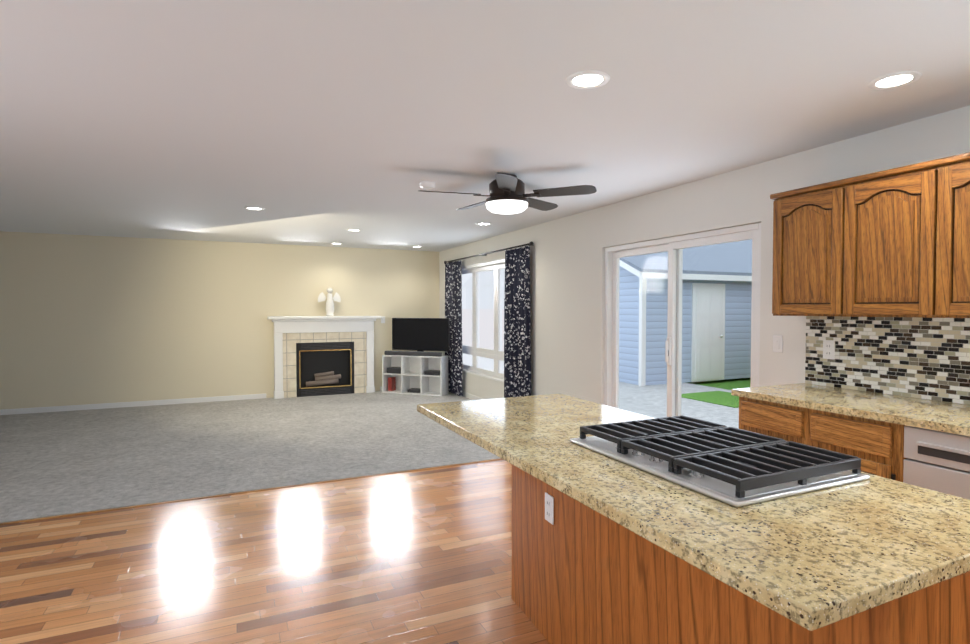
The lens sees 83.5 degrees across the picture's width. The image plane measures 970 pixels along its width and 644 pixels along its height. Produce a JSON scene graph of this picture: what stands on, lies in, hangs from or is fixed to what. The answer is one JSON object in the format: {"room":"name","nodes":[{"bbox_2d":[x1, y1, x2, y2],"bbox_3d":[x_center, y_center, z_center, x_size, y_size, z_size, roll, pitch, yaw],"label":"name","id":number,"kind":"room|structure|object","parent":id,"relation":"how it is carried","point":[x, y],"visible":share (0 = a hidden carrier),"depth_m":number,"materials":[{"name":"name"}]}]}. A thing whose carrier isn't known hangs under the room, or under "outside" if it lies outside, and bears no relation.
{"room":"kitchen and living room","nodes":[
{"label":"kitchen and living room","id":0,"kind":"room"},
{"bbox_2d":[0,231,439,409],"bbox_3d":[-3.860,0.095,8.279,6.660,2.800,0.160,-1,2,-25],"label":"wall","id":1,"kind":"structure","parent":0,"point":[87,319],"depth_m":7.85,"materials":[{"name":"beige paint"}]},
{"bbox_2d":[0,391,502,524],"bbox_3d":[-2.795,1.301,6.195,6.500,0.132,4.570,-1,2,-25],"label":"floor carpet","id":2,"kind":"object","parent":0,"point":[63,463],"visible":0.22,"depth_m":5.36,"materials":[{"name":"grey carpet"}]},
{"bbox_2d":[267,316,380,398],"bbox_3d":[-2.537,0.546,8.680,1.720,1.280,0.240,-1,2,-25],"label":"fireplace","id":3,"kind":"object","parent":2,"relation":"on","point":[322,355],"visible":0.92,"depth_m":8.70,"materials":[{"name":"tile"}]},
{"bbox_2d":[318,287,340,315],"bbox_3d":[-2.478,-0.324,8.687,0.359,0.456,0.141,-1,2,-25],"label":"figurine","id":4,"kind":"object","parent":3,"relation":"on","point":[329,308],"visible":1,"depth_m":8.66,"materials":[{"name":"white ceramic"}]},
{"bbox_2d":[382,355,447,395],"bbox_3d":[-1.146,0.856,8.906,1.070,0.622,0.270,1,2,20],"label":"tv stand","id":5,"kind":"object","parent":2,"relation":"on","point":[418,375],"visible":0.98,"depth_m":8.93,"materials":[{"name":"white wood"}]},
{"bbox_2d":[384,350,441,356],"bbox_3d":[-1.173,0.511,8.824,1.010,0.069,0.085,1,2,20],"label":"soundbar","id":6,"kind":"object","parent":5,"relation":"on","point":[417,353],"visible":1,"depth_m":8.78,"materials":[{"name":"grey plastic"}]},
{"bbox_2d":[392,318,448,351],"bbox_3d":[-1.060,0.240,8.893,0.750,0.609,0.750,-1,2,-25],"label":"tv","id":7,"kind":"object","parent":5,"relation":"on","point":[424,334],"visible":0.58,"depth_m":8.87,"materials":[{"name":"black plastic"}]},
{"bbox_2d":[0,460,549,643],"bbox_3d":[-0.687,1.420,1.640,6.500,0.120,5.510,-1,2,-25],"label":"floor","id":8,"kind":"structure","parent":0,"point":[419,557],"depth_m":2.93,"materials":[{"name":"brown wood"}]},
{"bbox_2d":[512,465,969,643],"bbox_3d":[0.666,0.908,1.933,0.591,0.889,1.732,-1,2,-25],"label":"kitchen island","id":9,"kind":"object","parent":8,"relation":"on","point":[579,578],"depth_m":1.75,"materials":[{"name":"wood"}]},
{"bbox_2d":[417,393,969,636],"bbox_3d":[0.468,0.444,1.952,0.840,0.035,2.030,-1,2,-25],"label":"island countertop","id":10,"kind":"structure","parent":9,"relation":"on","point":[820,546],"depth_m":1.33,"materials":[{"name":"beige stone"}]},
{"bbox_2d":[569,415,869,507],"bbox_3d":[0.685,0.403,1.721,0.520,0.058,0.710,-1,2,-25],"label":"cooktop","id":11,"kind":"object","parent":10,"relation":"in","point":[729,467],"depth_m":1.54,"materials":[{"name":"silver metal"}]},
{"bbox_2d":[731,383,969,481],"bbox_3d":[2.429,0.892,1.853,0.647,0.925,3.297,-1,2,-25],"label":"base cabinet","id":12,"kind":"object","parent":8,"relation":"on","point":[867,427],"visible":0.23,"depth_m":2.63,"materials":[{"name":"brown wood"}]},
{"bbox_2d":[903,426,969,499],"bbox_3d":[2.219,0.902,2.256,0.578,0.883,0.596,-1,2,-25],"label":"dishwasher","id":13,"kind":"object","parent":8,"relation":"on","point":[938,461],"visible":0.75,"depth_m":2.28,"materials":[{"name":"grey"}]},
{"bbox_2d":[0,0,969,251],"bbox_3d":[-1.642,-1.140,3.643,6.500,0.100,10.060,-1,2,-25],"label":"ceiling","id":14,"kind":"structure","parent":0,"point":[327,123],"depth_m":2.64,"materials":[{"name":"white paint"}]},
{"bbox_2d":[244,206,263,209],"bbox_3d":[-2.296,-1.130,5.413,0.190,0.007,0.190,-1,2,-25],"label":"recessed light","id":15,"kind":"object","parent":14,"relation":"in","point":[253,208],"visible":0.94,"depth_m":5.40,"materials":[{"name":"white"}]},
{"bbox_2d":[419,181,435,187],"bbox_3d":[-0.458,-1.089,4.324,0.130,0.034,0.130,-1,2,-25],"label":"smoke detector","id":16,"kind":"object","parent":14,"relation":"attached to","point":[426,184],"visible":1,"depth_m":4.28,"materials":[{"name":"white plastic"}]},
{"bbox_2d":[476,222,491,224],"bbox_3d":[-0.010,-1.154,6.403,0.190,0.007,0.190,-1,2,-25],"label":"recessed light","id":17,"kind":"object","parent":14,"relation":"in","point":[483,223],"visible":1,"depth_m":6.38,"materials":[{"name":"white"}]},
{"bbox_2d":[418,172,596,213],"bbox_3d":[0.130,-0.963,4.135,1.279,0.278,1.275,-1,2,-25],"label":"ceiling fan","id":18,"kind":"object","parent":14,"relation":"hanging from","point":[507,195],"visible":1,"depth_m":4.00,"materials":[{"name":"brown metal"}]},
{"bbox_2d":[566,70,609,88],"bbox_3d":[0.449,-1.054,2.375,0.190,0.007,0.190,-1,2,-25],"label":"recessed light","id":19,"kind":"object","parent":14,"relation":"in","point":[589,79],"visible":1,"depth_m":2.37,"materials":[{"name":"white plastic"}]},
{"bbox_2d":[868,71,921,89],"bbox_3d":[1.790,-1.055,2.381,0.190,0.007,0.190,-1,2,-25],"label":"recessed light","id":20,"kind":"object","parent":14,"relation":"in","point":[894,80],"visible":1,"depth_m":2.38,"materials":[{"name":"white plastic"}]},
{"bbox_2d":[439,105,969,404],"bbox_3d":[1.380,0.175,5.074,0.160,2.800,10.380,-1,2,-25],"label":"wall","id":21,"kind":"structure","parent":0,"point":[567,271],"depth_m":4.66,"materials":[{"name":"white paint"}]},
{"bbox_2d":[462,259,504,382],"bbox_3d":[-0.010,-0.034,8.040,0.168,1.666,2.396,-1,2,-25],"label":"window","id":22,"kind":"structure","parent":21,"relation":"in","point":[483,287],"depth_m":8.10,"materials":[{"name":"white"}]},
{"bbox_2d":[444,241,533,397],"bbox_3d":[-0.038,0.094,7.799,0.119,2.166,2.952,-1,2,-25],"label":"window curtain","id":23,"kind":"object","parent":21,"relation":"attached to","point":[517,337],"visible":0.92,"depth_m":6.93,"materials":[{"name":"black fabric"}]},
{"bbox_2d":[604,223,760,425],"bbox_3d":[1.588,0.287,4.597,0.145,1.998,1.771,-1,2,-25],"label":"sliding glass door","id":24,"kind":"structure","parent":21,"relation":"attached to","point":[674,247],"depth_m":4.58,"materials":[{"name":"white"}]},
{"bbox_2d":[773,335,782,352],"bbox_3d":[1.951,0.146,3.629,0.013,0.115,0.072,-1,2,-25],"label":"switch plate","id":25,"kind":"object","parent":21,"relation":"attached to","point":[777,343],"depth_m":3.62,"materials":[{"name":"white plastic"}]},
{"bbox_2d":[770,176,857,316],"bbox_3d":[1.988,-0.401,3.141,0.341,0.733,0.487,-1,2,-25],"label":"upper cabinet","id":26,"kind":"object","parent":21,"relation":"attached to","point":[813,274],"depth_m":3.04,"materials":[{"name":"brown wood"}]},
{"bbox_2d":[805,316,969,404],"bbox_3d":[2.720,0.209,1.959,0.018,0.433,3.278,-1,2,-25],"label":"tile backsplash","id":27,"kind":"structure","parent":21,"relation":"attached to","point":[923,358],"depth_m":2.96,"materials":[{"name":"tile"}]},
{"bbox_2d":[854,156,953,317],"bbox_3d":[2.153,-0.392,2.784,0.341,0.733,0.544,-1,2,-25],"label":"upper cabinet","id":28,"kind":"object","parent":21,"relation":"attached to","point":[894,242],"depth_m":2.63,"materials":[{"name":"brown wood"}]},
{"bbox_2d":[950,152,969,317],"bbox_3d":[2.319,-0.383,2.427,0.341,0.733,0.487,-1,2,-25],"label":"upper cabinet","id":29,"kind":"object","parent":21,"relation":"attached to","point":[960,294],"depth_m":2.43,"materials":[{"name":"brown wood"}]},
{"label":"outside","id":30,"kind":"structure","parent":0,"visible":0},
{"bbox_2d":[619,239,751,428],"bbox_3d":[18.847,-3.802,16.893,41.530,10.527,65.000,-1,2,-25],"label":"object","id":31,"kind":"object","parent":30,"point":[733,346],"depth_m":11.87,"materials":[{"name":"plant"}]},
{"bbox_3d":[-4.665,0.244,2.278,0.160,2.800,10.060,-1,2,-25],"label":"wall","id":32,"kind":"structure","parent":0,"visible":0},
{"bbox_2d":[0,393,265,414],"bbox_3d":[-5.045,1.169,7.661,3.650,0.085,0.013,-1,2,-25],"label":"baseboard","id":33,"kind":"structure","parent":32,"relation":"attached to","point":[125,404],"depth_m":7.66,"materials":[{"name":"white wood"}]},
{"bbox_2d":[463,392,482,399],"bbox_3d":[0.153,1.172,7.536,0.019,0.085,4.604,-1,2,-25],"label":"baseboard","id":34,"kind":"structure","parent":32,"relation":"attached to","point":[467,395],"depth_m":8.31,"materials":[{"name":"white wood"}]}
]}

